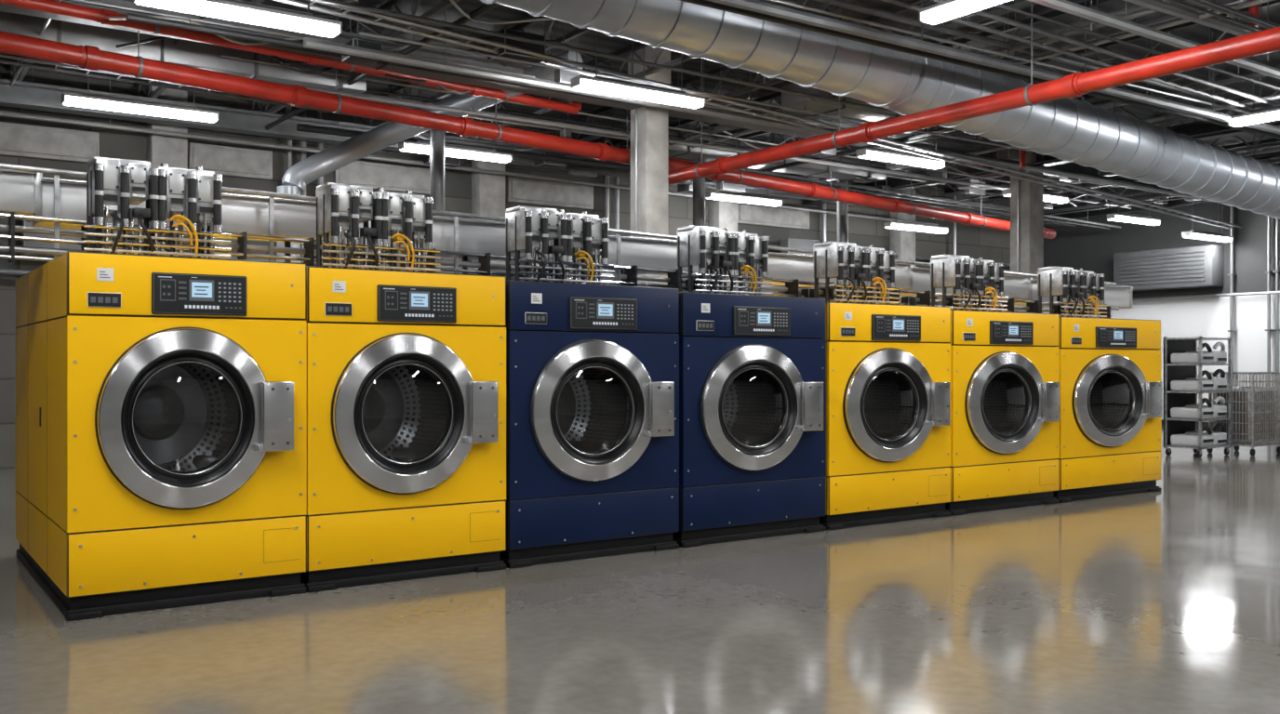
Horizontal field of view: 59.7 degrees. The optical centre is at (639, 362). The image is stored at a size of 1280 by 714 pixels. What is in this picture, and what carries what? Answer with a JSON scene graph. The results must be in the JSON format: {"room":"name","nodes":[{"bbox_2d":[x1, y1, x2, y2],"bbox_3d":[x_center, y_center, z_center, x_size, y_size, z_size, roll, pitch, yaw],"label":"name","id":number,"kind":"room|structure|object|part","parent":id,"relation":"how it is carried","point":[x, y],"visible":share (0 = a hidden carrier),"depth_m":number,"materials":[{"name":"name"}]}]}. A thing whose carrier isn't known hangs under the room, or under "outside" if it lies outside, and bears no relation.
{"room":"laundry","nodes":[
{"label":"laundry","id":0,"kind":"room"},
{"bbox_2d":[0,63,1010,468],"bbox_3d":[-2.419,-1.200,17.626,28.200,5.000,0.200,0,0,-35],"label":"wall","id":1,"kind":"structure","parent":0,"point":[973,242],"depth_m":15.91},
{"bbox_2d":[146,80,187,253],"bbox_3d":[-6.213,-1.200,14.675,0.440,5.000,0.300,0,0,-35],"label":"pilaster","id":2,"kind":"object","parent":1,"relation":"attached to","point":[172,151],"depth_m":14.55,"materials":[{"name":"concrete"}]},
{"bbox_2d":[471,121,505,265],"bbox_3d":[-2.358,-1.200,17.363,0.440,5.000,0.300,0,0,-35],"label":"pilaster","id":3,"kind":"object","parent":1,"relation":"attached to","point":[487,190],"visible":0.03,"depth_m":17.24,"materials":[{"name":"concrete"}]},
{"bbox_2d":[708,187,737,283],"bbox_3d":[1.497,-1.200,20.052,0.440,5.000,0.300,0,0,-35],"label":"pilaster","id":4,"kind":"object","parent":1,"relation":"attached to","point":[722,214],"depth_m":19.93,"materials":[{"name":"concrete"}]},
{"bbox_2d":[890,188,915,301],"bbox_3d":[5.352,-1.200,22.741,0.440,5.000,0.300,0,0,-35],"label":"pilaster","id":5,"kind":"object","parent":1,"relation":"attached to","point":[902,242],"depth_m":22.61,"materials":[{"name":"concrete"}]},
{"bbox_2d":[0,106,1010,306],"bbox_3d":[-1.946,-1.200,17.559,26.900,5.000,0.450,0,0,-35],"label":"wall","id":6,"kind":"structure","parent":0,"point":[16,140],"depth_m":16.14,"materials":[{"name":"grey concrete"}]},
{"bbox_2d":[0,169,1133,309],"bbox_3d":[0.227,-0.767,9.254,12.960,0.677,0.440,0,0,-35],"label":"duct","id":7,"kind":"object","parent":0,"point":[21,193],"visible":0.35,"depth_m":7.92,"materials":[{"name":"metal"}]},
{"bbox_2d":[0,426,1279,713],"bbox_3d":[3.420,1.350,9.080,28.000,0.100,20.500,0,0,-35],"label":"floor","id":8,"kind":"structure","parent":0,"point":[1166,601],"depth_m":5.48,"materials":[{"name":"concrete"}]},
{"bbox_2d":[15,251,306,621],"bbox_3d":[-3.010,0.369,6.853,1.217,1.862,2.395,0,0,-35],"label":"washing machine","id":9,"kind":"object","parent":8,"relation":"on","point":[161,401],"visible":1,"depth_m":6.00,"materials":[{"name":"yellow metal"}]},
{"bbox_2d":[83,156,231,258],"bbox_3d":[-2.728,-0.850,6.283,0.760,0.572,0.391,0,0,-35],"label":"valve","id":10,"kind":"object","parent":9,"relation":"on","point":[192,198],"visible":0.93,"depth_m":6.17,"materials":[{"name":"metal"}]},
{"bbox_3d":[-2.346,-0.364,5.958,0.486,0.218,0.026,0,0,-35],"label":"control panel","id":11,"kind":"part","parent":9,"relation":"part of","materials":[{"name":"black plastic"}]},
{"bbox_2d":[300,266,506,592],"bbox_3d":[-1.991,0.377,7.563,1.264,1.846,2.395,0,0,-35],"label":"washing machine","id":12,"kind":"object","parent":8,"relation":"on","point":[406,370],"visible":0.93,"depth_m":6.67,"materials":[{"name":"yellow metal"}]},
{"bbox_2d":[315,182,439,271],"bbox_3d":[-1.663,-0.832,7.027,0.760,0.567,0.391,0,0,-35],"label":"valve","id":13,"kind":"object","parent":12,"relation":"on","point":[407,217],"visible":0.98,"depth_m":6.91,"materials":[{"name":"metal"}]},
{"bbox_3d":[-1.326,-0.349,6.670,0.505,0.216,0.026,0,0,-35],"label":"control panel","id":14,"kind":"part","parent":12,"relation":"part of","materials":[{"name":"black plastic"}]},
{"bbox_2d":[430,129,506,277],"bbox_3d":[-2.346,-0.950,14.113,1.100,4.500,1.045,0,0,-35],"label":"pipe","id":15,"kind":"object","parent":8,"relation":"on","point":[437,137],"visible":0.08,"depth_m":13.93,"materials":[{"name":"grey metal"}]},
{"bbox_2d":[0,162,1119,319],"bbox_3d":[0.106,0.075,8.761,12.601,2.450,0.170,0,0,-35],"label":"pipe rail","id":16,"kind":"object","parent":8,"relation":"on","point":[484,265],"visible":0.3,"depth_m":7.47,"materials":[{"name":"metal"}]},
{"bbox_2d":[499,280,679,569],"bbox_3d":[-0.907,0.390,8.320,1.337,1.820,2.395,0,0,-35],"label":"washing machine","id":17,"kind":"object","parent":8,"relation":"on","point":[593,370],"visible":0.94,"depth_m":7.42,"materials":[{"name":"blue metal"}]},
{"bbox_2d":[505,205,614,284],"bbox_3d":[-0.567,-0.802,7.791,0.760,0.559,0.391,0,0,-35],"label":"valve","id":18,"kind":"object","parent":17,"relation":"on","point":[582,237],"visible":0.94,"depth_m":7.67,"materials":[{"name":"metal"}]},
{"bbox_3d":[-0.240,-0.326,7.428,0.534,0.213,0.026,0,0,-35],"label":"control panel","id":19,"kind":"part","parent":17,"relation":"part of","materials":[{"name":"black plastic"}]},
{"bbox_2d":[627,45,670,287],"bbox_3d":[0.100,-1.200,13.238,0.398,5.000,0.370,0,0,-35],"label":"concrete column","id":20,"kind":"structure","parent":8,"relation":"on","point":[649,125],"depth_m":13.11,"materials":[{"name":"grey concrete"}]},
{"bbox_2d":[672,292,826,547],"bbox_3d":[0.235,0.402,9.117,1.382,1.796,2.395,0,0,-35],"label":"washing machine","id":21,"kind":"object","parent":8,"relation":"on","point":[753,367],"visible":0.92,"depth_m":8.21,"materials":[{"name":"blue metal"}]},
{"bbox_2d":[677,225,773,295],"bbox_3d":[0.655,-0.774,8.643,0.760,0.552,0.391,0,0,-35],"label":"valve","id":22,"kind":"object","parent":21,"relation":"on","point":[715,251],"visible":0.94,"depth_m":8.53,"materials":[{"name":"metal"}]},
{"bbox_3d":[0.903,-0.305,8.225,0.552,0.210,0.026,0,0,-35],"label":"control panel","id":23,"kind":"part","parent":21,"relation":"part of","materials":[{"name":"black plastic"}]},
{"bbox_2d":[837,179,900,302],"bbox_3d":[3.518,-0.950,18.204,1.400,4.500,1.045,0,0,-35],"label":"pipe","id":24,"kind":"object","parent":8,"relation":"on","point":[842,207],"visible":0.06,"depth_m":17.99,"materials":[{"name":"grey metal"}]},
{"bbox_2d":[819,301,951,531],"bbox_3d":[1.415,0.414,9.939,1.432,1.772,2.395,0,0,-35],"label":"washing machine","id":25,"kind":"object","parent":8,"relation":"on","point":[888,366],"visible":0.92,"depth_m":9.03,"materials":[{"name":"yellow metal"}]},
{"bbox_2d":[813,240,899,304],"bbox_3d":[1.838,-0.746,9.469,0.760,0.545,0.391,0,0,-35],"label":"valve","id":26,"kind":"object","parent":25,"relation":"on","point":[871,266],"visible":0.97,"depth_m":9.35,"materials":[{"name":"metal"}]},
{"bbox_3d":[2.084,-0.283,9.048,0.572,0.207,0.026,0,0,-35],"label":"control panel","id":27,"kind":"part","parent":25,"relation":"part of","materials":[{"name":"black plastic"}]},
{"bbox_2d":[945,309,1059,516],"bbox_3d":[2.630,0.425,10.787,1.494,1.750,2.395,0,0,-35],"label":"washing machine","id":28,"kind":"object","parent":8,"relation":"on","point":[1006,365],"visible":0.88,"depth_m":9.89,"materials":[{"name":"yellow metal"}]},
{"bbox_2d":[930,254,1007,311],"bbox_3d":[3.044,-0.721,10.310,0.760,0.538,0.391,0,0,-35],"label":"valve","id":29,"kind":"object","parent":28,"relation":"on","point":[981,277],"visible":0.95,"depth_m":10.19,"materials":[{"name":"metal"}]},
{"bbox_3d":[3.300,-0.264,9.896,0.597,0.205,0.026,0,0,-35],"label":"control panel","id":30,"kind":"part","parent":28,"relation":"part of","materials":[{"name":"black plastic"}]},
{"bbox_2d":[1010,150,1043,313],"bbox_3d":[6.006,-1.200,17.357,0.428,5.000,0.400,0,0,-35],"label":"concrete column","id":31,"kind":"structure","parent":8,"relation":"on","point":[1026,197],"depth_m":17.23,"materials":[{"name":"grey concrete"}]},
{"bbox_2d":[1053,316,1162,503],"bbox_3d":[3.949,0.436,11.707,1.692,1.728,2.395,0,0,-35],"label":"washing machine","id":32,"kind":"object","parent":8,"relation":"on","point":[1111,384],"visible":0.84,"depth_m":10.80,"materials":[{"name":"yellow metal"}]},
{"bbox_2d":[1037,266,1106,318],"bbox_3d":[4.356,-0.696,11.225,0.760,0.531,0.391,0,0,-35],"label":"valve","id":33,"kind":"object","parent":32,"relation":"on","point":[1073,286],"visible":0.94,"depth_m":11.10,"materials":[{"name":"metal"}]},
{"bbox_3d":[4.623,-0.244,10.820,0.676,0.202,0.026,0,0,-35],"label":"control panel","id":34,"kind":"part","parent":32,"relation":"part of","materials":[{"name":"black plastic"}]},
{"bbox_2d":[1163,336,1231,457],"bbox_3d":[7.806,0.469,15.635,0.835,1.659,0.535,0,0,-35],"label":"storage rack","id":35,"kind":"object","parent":8,"relation":"on","point":[1182,412],"visible":1,"depth_m":15.55,"materials":[{"name":"metal"}]},
{"bbox_2d":[1206,372,1279,455],"bbox_3d":[8.655,0.718,15.987,0.850,1.162,0.640,0,0,-35],"label":"trolley","id":36,"kind":"object","parent":8,"relation":"on","point":[1255,409],"visible":0.75,"depth_m":15.74,"materials":[{"name":"metal"}]},
{"bbox_2d":[0,0,1279,225],"bbox_3d":[3.393,-3.201,12.650,23.679,0.999,13.998,0,0,-35],"label":"ceiling","id":37,"kind":"structure","parent":0,"point":[816,102],"depth_m":11.47,"materials":[{"name":"grey metal"}]},
{"bbox_2d":[60,76,219,122],"bbox_3d":[-5.306,-3.180,11.906,1.540,1.040,0.170,0,0,-35],"label":"fluorescent light","id":38,"kind":"object","parent":37,"relation":"hanging from","point":[91,100],"visible":0.95,"depth_m":11.83,"materials":[{"name":"white plastic"}]},
{"bbox_2d":[63,96,216,122],"bbox_3d":[-5.306,-2.695,11.906,1.500,0.070,0.140,0,0,-35],"label":"diffuser","id":39,"kind":"object","parent":38,"relation":"attached to","point":[92,102],"depth_m":11.84,"materials":[{"name":"white plastic"}]},
{"bbox_2d":[132,0,342,37],"bbox_3d":[-3.090,-3.180,8.659,1.540,1.040,0.170,0,0,-35],"label":"fluorescent light","id":40,"kind":"object","parent":37,"relation":"hanging from","point":[236,10],"visible":1,"depth_m":8.67,"materials":[{"name":"white plastic"}]},
{"bbox_2d":[0,0,581,114],"bbox_3d":[-3.881,-3.317,10.371,8.582,0.766,0.147,0,0,-43],"label":"pipe","id":41,"kind":"object","parent":37,"relation":"hanging from","point":[63,8],"visible":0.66,"depth_m":10.58,"materials":[{"name":"metal"}]},
{"bbox_2d":[277,50,583,263],"bbox_3d":[-2.296,-2.039,12.801,3.579,2.678,1.115,0,0,12],"label":"duct","id":42,"kind":"object","parent":37,"relation":"hanging from","point":[295,180],"visible":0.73,"depth_m":12.86,"materials":[{"name":"silver metal"}]},
{"bbox_2d":[444,141,512,162],"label":"fluorescent light","id":43,"kind":"object","parent":37,"relation":"hanging from","point":[452,151],"depth_m":14.50,"materials":[{"name":"white plastic"}]},
{"bbox_2d":[400,144,510,162],"bbox_3d":[-2.362,-2.695,14.398,1.500,0.070,0.140,0,0,-35],"label":"diffuser","id":44,"kind":"object","parent":43,"relation":"attached to","point":[449,151],"depth_m":14.40,"materials":[{"name":"white plastic"}]},
{"bbox_2d":[0,9,1055,239],"bbox_3d":[0.012,-2.954,13.878,19.174,1.492,0.213,0,0,-40],"label":"pipe","id":45,"kind":"object","parent":37,"relation":"hanging from","point":[89,58],"visible":0.81,"depth_m":11.67,"materials":[{"name":"metal"}]},
{"bbox_2d":[570,30,705,108],"bbox_3d":[0.002,-3.180,11.219,1.540,1.040,0.170,0,0,-35],"label":"fluorescent light","id":46,"kind":"object","parent":37,"relation":"hanging from","point":[596,84],"visible":0.98,"depth_m":11.13,"materials":[{"name":"white plastic"}]},
{"bbox_2d":[573,79,703,108],"bbox_3d":[0.002,-2.695,11.219,1.500,0.070,0.140,0,0,-35],"label":"diffuser","id":47,"kind":"object","parent":46,"relation":"attached to","point":[598,86],"depth_m":11.14,"materials":[{"name":"white plastic"}]},
{"bbox_2d":[0,0,1279,229],"bbox_3d":[2.742,-3.075,13.544,22.014,1.249,7.484,0,0,-35],"label":"cable tray","id":48,"kind":"object","parent":37,"relation":"attached to","point":[913,6],"visible":0.73,"depth_m":11.70,"materials":[{"name":"grey metal"}]},
{"bbox_2d":[0,0,1279,227],"bbox_3d":[3.420,-3.130,9.080,28.000,0.260,20.500,0,0,-35],"label":"ceiling beams","id":49,"kind":"structure","parent":37,"relation":"attached to","point":[23,95],"depth_m":14.15,"materials":[{"name":"grey metal"}]},
{"bbox_2d":[6,0,1279,206],"bbox_3d":[4.599,-3.460,9.968,21.810,0.400,20.608,0,0,-35],"label":"ceiling joists","id":50,"kind":"object","parent":37,"relation":"attached to","point":[390,5],"depth_m":13.08,"materials":[{"name":"grey metal"}]},
{"bbox_2d":[705,182,782,206],"bbox_3d":[1.729,-3.180,18.495,1.540,1.040,0.170,0,0,-35],"label":"fluorescent light","id":51,"kind":"object","parent":37,"relation":"hanging from","point":[722,195],"visible":0.88,"depth_m":18.40,"materials":[{"name":"white plastic"}]},
{"bbox_2d":[706,193,780,206],"bbox_3d":[1.729,-2.695,18.495,1.500,0.070,0.140,0,0,-35],"label":"diffuser","id":52,"kind":"object","parent":51,"relation":"attached to","point":[732,197],"depth_m":18.44,"materials":[{"name":"white plastic"}]},
{"bbox_2d":[480,0,1279,219],"bbox_3d":[3.862,-2.739,11.931,24.008,1.923,0.914,0,0,-36],"label":"ventilation duct","id":53,"kind":"object","parent":37,"relation":"hanging from","point":[1084,133],"visible":0.78,"depth_m":10.70,"materials":[{"name":"grey metal"}]},
{"bbox_2d":[856,127,945,169],"bbox_3d":[3.487,-3.180,14.857,1.540,1.040,0.170,0,0,-35],"label":"fluorescent light","id":54,"kind":"object","parent":37,"relation":"hanging from","point":[873,153],"visible":0.91,"depth_m":14.75,"materials":[{"name":"white plastic"}]},
{"bbox_2d":[859,151,943,169],"bbox_3d":[3.487,-2.695,14.857,1.500,0.070,0.140,0,0,-35],"label":"diffuser","id":55,"kind":"object","parent":54,"relation":"attached to","point":[886,156],"depth_m":14.80,"materials":[{"name":"white plastic"}]},
{"bbox_2d":[883,185,948,233],"bbox_3d":[4.991,-3.040,20.112,1.540,1.320,0.170,0,0,-35],"label":"fluorescent light","id":56,"kind":"object","parent":37,"relation":"hanging from","point":[898,224],"visible":0.96,"depth_m":20.04,"materials":[{"name":"white plastic"}]},
{"bbox_2d":[886,223,946,233],"bbox_3d":[4.991,-2.415,20.112,1.500,0.070,0.140,0,0,-35],"label":"diffuser","id":57,"kind":"object","parent":56,"relation":"attached to","point":[918,227],"depth_m":20.06,"materials":[{"name":"white plastic"}]},
{"bbox_2d":[918,0,1010,24],"bbox_3d":[2.686,-3.180,8.140,0.170,1.040,1.540,0,0,-35],"label":"fluorescent light","id":58,"kind":"object","parent":37,"relation":"hanging from","point":[948,9],"visible":1,"depth_m":8.50,"materials":[{"name":"white plastic"}]},
{"bbox_2d":[668,1,1279,185],"bbox_3d":[3.433,-2.951,9.498,0.197,1.498,11.172,0,0,-35],"label":"pipe","id":59,"kind":"object","parent":37,"relation":"hanging from","point":[1074,85],"visible":0.91,"depth_m":9.66,"materials":[{"name":"metal"}]},
{"bbox_2d":[1001,188,1010,197],"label":"fluorescent light","id":60,"kind":"object","parent":37,"relation":"hanging from","point":[1006,193],"depth_m":17.75,"materials":[{"name":"white plastic"}]},
{"bbox_2d":[1019,149,1025,167],"bbox_3d":[5.179,-3.165,15.123,0.096,1.030,0.096,0,0,-35],"label":"pipe","id":61,"kind":"object","parent":37,"relation":"hanging from","point":[1021,153],"visible":0.1,"depth_m":15.09,"materials":[{"name":"metal"}]},
{"bbox_2d":[1043,176,1068,203],"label":"fluorescent light","id":62,"kind":"object","parent":37,"relation":"hanging from","point":[1053,197],"depth_m":18.40,"materials":[{"name":"white plastic"}]},
{"bbox_2d":[1003,194,1067,203],"bbox_3d":[6.457,-2.695,18.185,1.500,0.070,0.140,0,0,-35],"label":"diffuser","id":63,"kind":"object","parent":62,"relation":"attached to","point":[1053,198],"depth_m":18.38,"materials":[{"name":"white plastic"}]},
{"bbox_2d":[1106,187,1160,225],"bbox_3d":[9.374,-3.180,21.170,1.540,1.040,0.170,0,0,-35],"label":"fluorescent light","id":64,"kind":"object","parent":37,"relation":"hanging from","point":[1118,217],"visible":0.98,"depth_m":21.05,"materials":[{"name":"white plastic"}]},
{"bbox_2d":[1108,215,1159,225],"bbox_3d":[9.374,-2.695,21.170,1.500,0.070,0.140,0,0,-35],"label":"diffuser","id":65,"kind":"object","parent":64,"relation":"attached to","point":[1140,220],"depth_m":21.11,"materials":[{"name":"white plastic"}]},
{"bbox_2d":[1181,200,1233,241],"bbox_3d":[10.745,-3.015,21.127,1.540,1.370,0.170,0,0,-35],"label":"fluorescent light","id":66,"kind":"object","parent":37,"relation":"hanging from","point":[1195,234],"visible":0.93,"depth_m":20.97,"materials":[{"name":"white plastic"}]},
{"bbox_2d":[1184,233,1231,241],"bbox_3d":[10.745,-2.365,21.127,1.500,0.070,0.140,0,0,-35],"label":"diffuser","id":67,"kind":"object","parent":66,"relation":"attached to","point":[1219,237],"depth_m":21.09,"materials":[{"name":"white plastic"}]},
{"bbox_2d":[1248,0,1258,26],"bbox_3d":[5.482,-3.340,9.969,0.080,0.680,0.080,0,0,-35],"label":"pipe","id":68,"kind":"object","parent":37,"relation":"hanging from","point":[1253,10],"visible":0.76,"depth_m":9.94,"materials":[{"name":"metal"}]},
{"bbox_2d":[1227,28,1279,127],"bbox_3d":[7.108,-3.180,11.957,0.170,1.040,1.540,0,0,-35],"label":"fluorescent light","id":69,"kind":"object","parent":37,"relation":"hanging from","point":[1269,113],"visible":0.98,"depth_m":12.30,"materials":[{"name":"white plastic"}]},
{"bbox_2d":[1230,110,1279,127],"bbox_3d":[7.108,-2.695,11.957,0.140,0.070,1.500,0,0,-35],"label":"diffuser","id":70,"kind":"object","parent":69,"relation":"attached to","point":[1260,116],"depth_m":12.31,"materials":[{"name":"white plastic"}]},
{"bbox_2d":[0,0,1279,197],"bbox_3d":[3.445,-3.775,9.219,28.200,0.150,20.700,0,0,-35],"label":"ceiling","id":71,"kind":"structure","parent":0,"point":[1198,33],"depth_m":13.27,"materials":[{"name":"grey metal"}]},
{"bbox_2d":[681,160,778,296],"bbox_3d":[1.139,-0.950,16.545,1.600,4.500,1.045,0,0,-35],"label":"pipe","id":72,"kind":"object","parent":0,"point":[699,184],"visible":0.09,"depth_m":16.30,"materials":[{"name":"grey metal"}]},
{"bbox_2d":[1043,187,1279,422],"bbox_3d":[14.985,-1.200,17.147,0.200,5.000,20.500,0,0,-35],"label":"wall","id":73,"kind":"structure","parent":0,"point":[1087,248],"depth_m":22.41,"materials":[{"name":"white paint"}]},
{"bbox_2d":[1113,244,1223,291],"bbox_3d":[10.705,-1.900,22.696,0.470,0.800,2.100,0,0,-35],"label":"air conditioning unit","id":74,"kind":"object","parent":73,"relation":"attached to","point":[1199,266],"visible":0.88,"depth_m":22.39,"materials":[{"name":"grey metal"}]},
{"bbox_2d":[1161,420,1213,427],"bbox_3d":[14.890,1.240,17.081,0.030,0.120,20.500,0,0,-35],"label":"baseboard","id":75,"kind":"structure","parent":73,"relation":"attached to","point":[1204,423],"depth_m":22.27,"materials":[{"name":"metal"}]},
{"bbox_2d":[1132,206,1279,388],"bbox_3d":[13.248,-1.200,19.288,0.200,5.000,14.000,0,0,-35],"label":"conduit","id":76,"kind":"object","parent":73,"relation":"attached to","point":[1269,292],"visible":0.47,"depth_m":21.18,"materials":[{"name":"grey metal"}]}
]}

